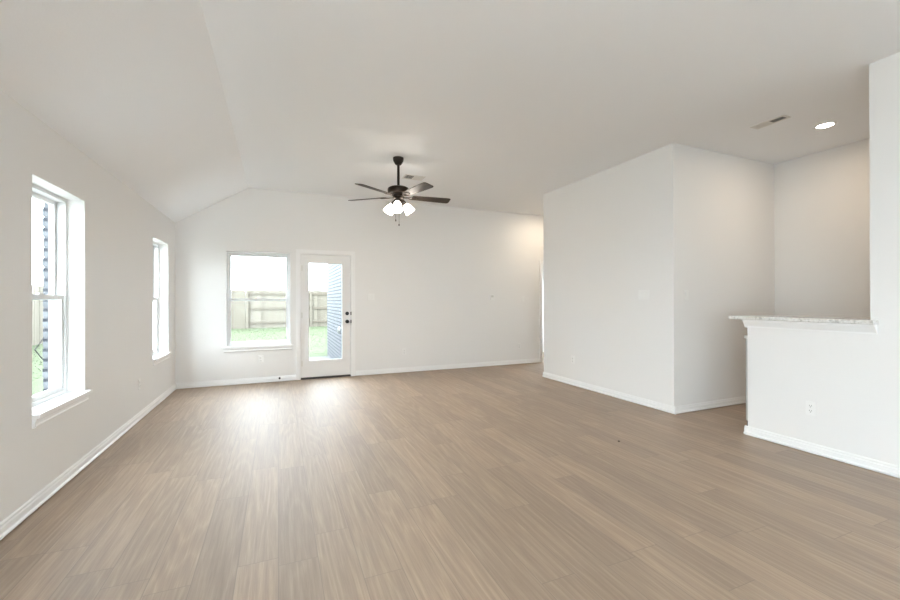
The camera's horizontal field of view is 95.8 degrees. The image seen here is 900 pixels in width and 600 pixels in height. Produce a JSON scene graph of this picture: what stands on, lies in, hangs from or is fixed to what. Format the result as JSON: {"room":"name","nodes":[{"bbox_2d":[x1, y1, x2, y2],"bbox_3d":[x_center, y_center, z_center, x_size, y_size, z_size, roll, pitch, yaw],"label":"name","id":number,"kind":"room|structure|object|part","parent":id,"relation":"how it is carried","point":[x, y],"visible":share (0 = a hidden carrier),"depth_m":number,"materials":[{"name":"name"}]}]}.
{"room":"empty living room","nodes":[
{"label":"empty living room","id":0,"kind":"room"},
{"bbox_2d":[42,203,47,390],"bbox_3d":[-2.277,0.170,1.236,0.051,2.831,10.652,0,0,-23],"label":"brick wall","id":1,"kind":"structure","parent":0,"point":[45,209],"depth_m":3.08,"materials":[{"name":"white brick"}]},
{"bbox_2d":[34,337,43,359],"bbox_3d":[-3.250,0.391,3.276,0.096,0.340,0.235,0,0,9],"label":"wire","id":2,"kind":"object","parent":1,"relation":"attached to","point":[43,337],"visible":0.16,"depth_m":3.20,"materials":[{"name":"grey"}]},
{"bbox_2d":[0,89,174,521],"bbox_3d":[-2.079,0.069,1.212,0.115,2.431,10.452,0,0,-23],"label":"wall","id":3,"kind":"structure","parent":0,"point":[112,230],"depth_m":3.14,"materials":[{"name":"white paint"}]},
{"bbox_2d":[32,183,92,428],"bbox_3d":[-2.784,0.008,2.810,0.241,1.559,0.782,0,0,-23],"label":"window","id":4,"kind":"structure","parent":3,"relation":"in","point":[48,404],"depth_m":3.06,"materials":[{"name":"white plastic"}]},
{"bbox_3d":[-2.860,-0.373,2.756,0.030,0.745,0.681,0,0,-23],"label":"sash","id":5,"kind":"part","parent":4,"relation":"part of","materials":[{"name":"white plastic"}]},
{"bbox_3d":[-2.821,0.321,2.771,0.032,0.718,0.681,0,0,-23],"label":"sash","id":6,"kind":"part","parent":4,"relation":"part of","materials":[{"name":"white plastic"}]},
{"bbox_3d":[-2.841,-0.033,2.763,0.100,1.477,0.733,0,0,-23],"label":"frame","id":7,"kind":"part","parent":4,"relation":"part of","materials":[{"name":"white plastic"}]},
{"bbox_3d":[-2.736,0.716,2.827,0.142,0.023,0.782,0,0,-23],"label":"sill","id":8,"kind":"part","parent":4,"relation":"part of","materials":[{"name":"white wood"}]},
{"bbox_2d":[0,383,176,539],"bbox_3d":[-2.009,1.242,1.232,0.025,0.086,10.242,0,0,-23],"label":"baseboard","id":9,"kind":"structure","parent":3,"relation":"attached to","point":[14,519],"depth_m":2.88,"materials":[{"name":"white wood"}]},
{"bbox_2d":[153,241,171,365],"bbox_3d":[-3.797,0.017,5.206,0.241,1.559,0.786,0,0,-23],"label":"window","id":10,"kind":"structure","parent":3,"relation":"in","point":[158,357],"depth_m":5.47,"materials":[{"name":"white plastic"}]},
{"bbox_3d":[-3.834,0.329,5.167,0.032,0.718,0.685,0,0,-23],"label":"sash","id":11,"kind":"part","parent":10,"relation":"part of","materials":[{"name":"white plastic"}]},
{"bbox_3d":[-3.854,-0.024,5.160,0.100,1.477,0.737,0,0,-23],"label":"frame","id":12,"kind":"part","parent":10,"relation":"part of","materials":[{"name":"white plastic"}]},
{"bbox_3d":[-3.750,0.725,5.224,0.142,0.023,0.786,0,0,-23],"label":"sill","id":13,"kind":"part","parent":10,"relation":"part of","materials":[{"name":"white wood"}]},
{"bbox_2d":[32,327,326,394],"bbox_3d":[-6.310,1.338,11.822,10.468,0.378,10.755,0,0,-23],"label":"grass","id":14,"kind":"structure","parent":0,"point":[321,327],"depth_m":13.85,"materials":[{"name":"green plant"}]},
{"bbox_2d":[327,264,341,358],"bbox_3d":[-2.358,0.000,9.042,0.300,2.890,3.907,0,0,-23],"label":"wall","id":15,"kind":"structure","parent":0,"point":[334,271],"depth_m":9.39,"materials":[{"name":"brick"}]},
{"bbox_2d":[175,188,543,382],"bbox_3d":[-0.365,-0.303,7.555,7.985,3.198,0.115,0,0,-23],"label":"wall","id":16,"kind":"structure","parent":0,"point":[432,277],"depth_m":7.15,"materials":[{"name":"white paint"}]},
{"bbox_2d":[222,252,292,351],"bbox_3d":[-3.031,0.023,6.456,1.005,1.549,0.241,0,0,-23],"label":"window","id":17,"kind":"structure","parent":16,"relation":"in","point":[276,344],"depth_m":6.43,"materials":[{"name":"white plastic"}]},
{"bbox_3d":[-3.010,0.726,6.408,1.005,0.023,0.142,0,0,-23],"label":"sill","id":18,"kind":"part","parent":17,"relation":"part of","materials":[{"name":"white wood"}]},
{"bbox_3d":[-3.068,-0.355,6.540,0.863,0.740,0.030,0,0,-23],"label":"sash","id":19,"kind":"part","parent":17,"relation":"part of","materials":[{"name":"white plastic"}]},
{"bbox_3d":[-3.050,0.333,6.500,0.863,0.713,0.032,0,0,-23],"label":"sash","id":20,"kind":"part","parent":17,"relation":"part of","materials":[{"name":"white plastic"}]},
{"bbox_2d":[258,355,262,362],"bbox_3d":[-2.972,0.925,6.381,0.072,0.116,0.010,0,0,-23],"label":"wall outlet","id":21,"kind":"object","parent":16,"relation":"attached to","point":[260,357],"visible":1,"depth_m":6.38,"materials":[{"name":"white plastic"}]},
{"bbox_2d":[296,249,354,379],"bbox_3d":[-2.090,0.237,6.843,0.948,2.124,0.250,0,0,-23],"label":"door","id":22,"kind":"structure","parent":16,"relation":"in","point":[344,366],"depth_m":6.78,"materials":[{"name":"white wood"}]},
{"bbox_3d":[-2.081,0.194,6.806,0.604,1.672,0.071,0,0,-23],"label":"glass moulding","id":23,"kind":"part","parent":22,"relation":"part of","materials":[{"name":"glass"}]},
{"bbox_2d":[176,358,539,388],"bbox_3d":[-1.077,1.254,7.172,6.370,0.086,0.025,0,0,-23],"label":"baseboard","id":24,"kind":"structure","parent":16,"relation":"attached to","point":[536,360],"depth_m":7.07,"materials":[{"name":"white wood"}]},
{"bbox_2d":[539,261,543,361],"bbox_3d":[2.263,0.238,8.655,0.934,2.107,0.133,0,0,-23],"label":"door frame","id":25,"kind":"structure","parent":16,"relation":"in","point":[541,263],"depth_m":8.42,"materials":[{"name":"white wood"}]},
{"bbox_2d":[0,352,899,599],"bbox_3d":[1.294,1.341,3.365,8.600,0.120,12.000,0,0,-23],"label":"floor","id":26,"kind":"structure","parent":0,"point":[499,482],"depth_m":2.53,"materials":[{"name":"brown wood"}]},
{"bbox_2d":[745,339,747,425],"bbox_3d":[3.627,0.827,3.100,0.649,0.895,2.200,0,0,-23],"label":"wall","id":27,"kind":"structure","parent":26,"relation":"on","point":[745,339],"depth_m":3.98,"materials":[{"name":"white paint"}]},
{"bbox_2d":[0,0,899,222],"bbox_3d":[1.607,-1.472,2.760,8.285,0.895,10.263,0,0,-23],"label":"ceiling","id":28,"kind":"structure","parent":0,"point":[191,105],"depth_m":3.19,"materials":[{"name":"white paint"}]},
{"bbox_2d":[348,156,450,225],"bbox_3d":[-0.596,-1.332,5.038,1.258,0.851,1.301,0,0,-23],"label":"ceiling fan","id":29,"kind":"object","parent":28,"relation":"hanging from","point":[398,191],"visible":1,"depth_m":4.98,"materials":[{"name":"brown metal"}]},
{"bbox_3d":[-1.044,-1.276,5.145,0.495,0.006,0.138,0,12,16],"label":"blade","id":30,"kind":"part","parent":29,"relation":"part of","materials":[{"name":"brown wood"}]},
{"bbox_3d":[-0.874,-1.278,4.679,0.138,0.006,0.495,14,8,33],"label":"blade","id":31,"kind":"part","parent":29,"relation":"part of","materials":[{"name":"brown wood"}]},
{"bbox_3d":[-0.768,-1.135,5.100,0.132,0.151,0.139,0,0,-23],"label":"lamp shade","id":32,"kind":"part","parent":29,"relation":"part of","materials":[{"name":"white glass"}]},
{"bbox_3d":[-0.641,-1.131,4.898,0.127,0.149,0.132,0,0,-23],"label":"lamp shade","id":33,"kind":"part","parent":29,"relation":"part of","materials":[{"name":"white glass"}]},
{"bbox_3d":[-0.518,-1.136,5.101,0.146,0.151,0.128,0,0,-23],"label":"lamp shade","id":34,"kind":"part","parent":29,"relation":"part of","materials":[{"name":"white glass"}]},
{"bbox_3d":[-0.378,-1.279,4.696,0.138,0.006,0.495,15,-9,-37],"label":"blade","id":35,"kind":"part","parent":29,"relation":"part of","materials":[{"name":"brown wood"}]},
{"bbox_3d":[-0.241,-1.278,5.173,0.495,0.006,0.138,0,-12,-20],"label":"blade","id":36,"kind":"part","parent":29,"relation":"part of","materials":[{"name":"brown wood"}]},
{"bbox_2d":[402,174,425,180],"bbox_3d":[-0.520,-1.752,5.818,0.300,0.008,0.200,0,0,-23],"label":"ceiling vent","id":37,"kind":"object","parent":28,"relation":"in","point":[406,176],"visible":1,"depth_m":5.81,"materials":[{"name":"white metal"}]},
{"bbox_2d":[750,115,790,128],"bbox_3d":[3.183,-1.766,4.045,0.120,0.008,0.300,0,0,-23],"label":"ceiling vent","id":38,"kind":"object","parent":28,"relation":"in","point":[782,117],"visible":1,"depth_m":4.04,"materials":[{"name":"white metal"}]},
{"bbox_2d":[813,121,837,128],"bbox_3d":[3.795,-1.767,4.114,0.184,0.010,0.184,0,0,-23],"label":"recessed light","id":39,"kind":"object","parent":28,"relation":"in","point":[827,124],"visible":1,"depth_m":4.11,"materials":[{"name":"white"}]},
{"bbox_2d":[542,265,543,348],"bbox_3d":[1.859,-0.004,9.982,2.400,2.600,0.100,0,0,-23],"label":"wall","id":40,"kind":"structure","parent":0,"point":[542,265],"depth_m":10.12,"materials":[{"name":"white paint"}]},
{"bbox_2d":[543,52,899,465],"bbox_3d":[4.205,-0.252,3.115,1.978,3.048,8.860,0,0,-23],"label":"wall","id":41,"kind":"structure","parent":0,"point":[667,221],"depth_m":4.78,"materials":[{"name":"white paint"}]},
{"bbox_2d":[543,372,675,414],"bbox_3d":[2.036,1.242,5.676,0.025,0.086,2.467,0,0,-23],"label":"baseboard","id":42,"kind":"structure","parent":41,"relation":"attached to","point":[642,401],"depth_m":5.34,"materials":[{"name":"white wood"}]},
{"bbox_2d":[675,396,745,413],"bbox_3d":[3.381,1.236,4.919,1.863,0.086,0.025,0,0,-23],"label":"baseboard","id":43,"kind":"structure","parent":41,"relation":"attached to","point":[736,400],"depth_m":4.78,"materials":[{"name":"white wood"}]},
{"bbox_2d":[742,320,876,333],"bbox_3d":[2.973,0.220,3.437,0.040,0.074,0.927,0,0,-23],"label":"trim","id":44,"kind":"structure","parent":41,"relation":"attached to","point":[789,325],"depth_m":3.35,"materials":[{"name":"white"}]},
{"bbox_2d":[806,401,815,415],"bbox_3d":[3.010,0.904,3.392,0.010,0.116,0.072,0,0,-23],"label":"wall outlet","id":45,"kind":"object","parent":41,"relation":"attached to","point":[810,406],"visible":1,"depth_m":3.39,"materials":[{"name":"white plastic"}]},
{"bbox_2d":[743,425,899,477],"bbox_3d":[3.906,1.226,1.255,0.025,0.086,5.677,0,0,-23],"label":"baseboard","id":46,"kind":"structure","parent":41,"relation":"attached to","point":[893,470],"depth_m":3.28,"materials":[{"name":"white wood"}]},
{"bbox_3d":[3.150,0.185,3.523,0.353,0.006,0.868,0,0,-23],"label":"trim","id":47,"kind":"structure","parent":41,"relation":"on","visible":0},
{"bbox_2d":[729,315,878,324],"bbox_3d":[3.098,0.167,3.541,0.435,0.032,1.040,0,0,-23],"label":"countertop","id":48,"kind":"structure","parent":47,"relation":"on","point":[868,321],"depth_m":3.39,"materials":[{"name":"stone"}]},
{"bbox_2d":[774,138,869,317],"bbox_3d":[5.536,-0.257,2.358,0.115,3.048,6.430,0,0,-23],"label":"wall","id":49,"kind":"structure","parent":0,"point":[822,198],"depth_m":4.81,"materials":[{"name":"white paint"}]},
{"label":"outside","id":50,"kind":"structure","parent":0,"visible":0},
{"bbox_2d":[309,356,330,359],"bbox_3d":[-3.359,1.481,8.398,2.050,0.090,3.503,0,0,-23],"label":"floor","id":51,"kind":"structure","parent":50,"point":[324,357],"depth_m":10.01,"materials":[{"name":"grey concrete"}]},
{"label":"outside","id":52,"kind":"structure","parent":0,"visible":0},
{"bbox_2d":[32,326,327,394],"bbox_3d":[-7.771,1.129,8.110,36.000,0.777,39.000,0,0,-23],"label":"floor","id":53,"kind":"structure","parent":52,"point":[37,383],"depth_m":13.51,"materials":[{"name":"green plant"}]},
{"bbox_2d":[32,285,43,345],"bbox_3d":[-10.084,0.545,7.052,0.116,1.992,16.850,0,0,-23],"label":"wooden fence","id":54,"kind":"object","parent":53,"relation":"on","point":[37,305],"visible":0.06,"depth_m":11.91,"materials":[{"name":"brown wood"}]},
{"bbox_2d":[231,290,245,328],"bbox_3d":[-10.944,0.450,15.937,5.256,1.751,0.116,0,0,-23],"label":"wooden fence","id":55,"kind":"object","parent":53,"relation":"on","point":[238,308],"visible":0.1,"depth_m":16.81,"materials":[{"name":"brown wood"}]},
{"bbox_2d":[246,290,326,328],"bbox_3d":[-3.802,0.438,18.953,10.240,1.752,0.156,0,0,-23],"label":"wooden fence","id":56,"kind":"object","parent":53,"relation":"on","point":[259,314],"visible":0.13,"depth_m":17.43,"materials":[{"name":"brown wood"}]},
{"bbox_3d":[-8.458,0.511,16.947,0.090,1.620,0.089,0,0,-23],"label":"post","id":57,"kind":"part","parent":56,"relation":"part of","materials":[{"name":"brown wood"}]},
{"bbox_3d":[-3.816,-0.276,18.984,10.240,0.090,0.040,0,0,-23],"label":"rail","id":58,"kind":"part","parent":56,"relation":"part of","materials":[{"name":"brown wood"}]},
{"bbox_3d":[-3.814,0.354,18.982,10.240,0.090,0.040,0,0,-23],"label":"rail","id":59,"kind":"part","parent":56,"relation":"part of","materials":[{"name":"brown wood"}]},
{"bbox_3d":[-3.813,0.954,18.981,10.240,0.090,0.040,0,0,-23],"label":"rail","id":60,"kind":"part","parent":56,"relation":"part of","materials":[{"name":"brown wood"}]},
{"bbox_3d":[-6.123,0.507,17.934,0.090,1.620,0.089,0,0,-23],"label":"post","id":61,"kind":"part","parent":56,"relation":"part of","materials":[{"name":"brown wood"}]}
]}

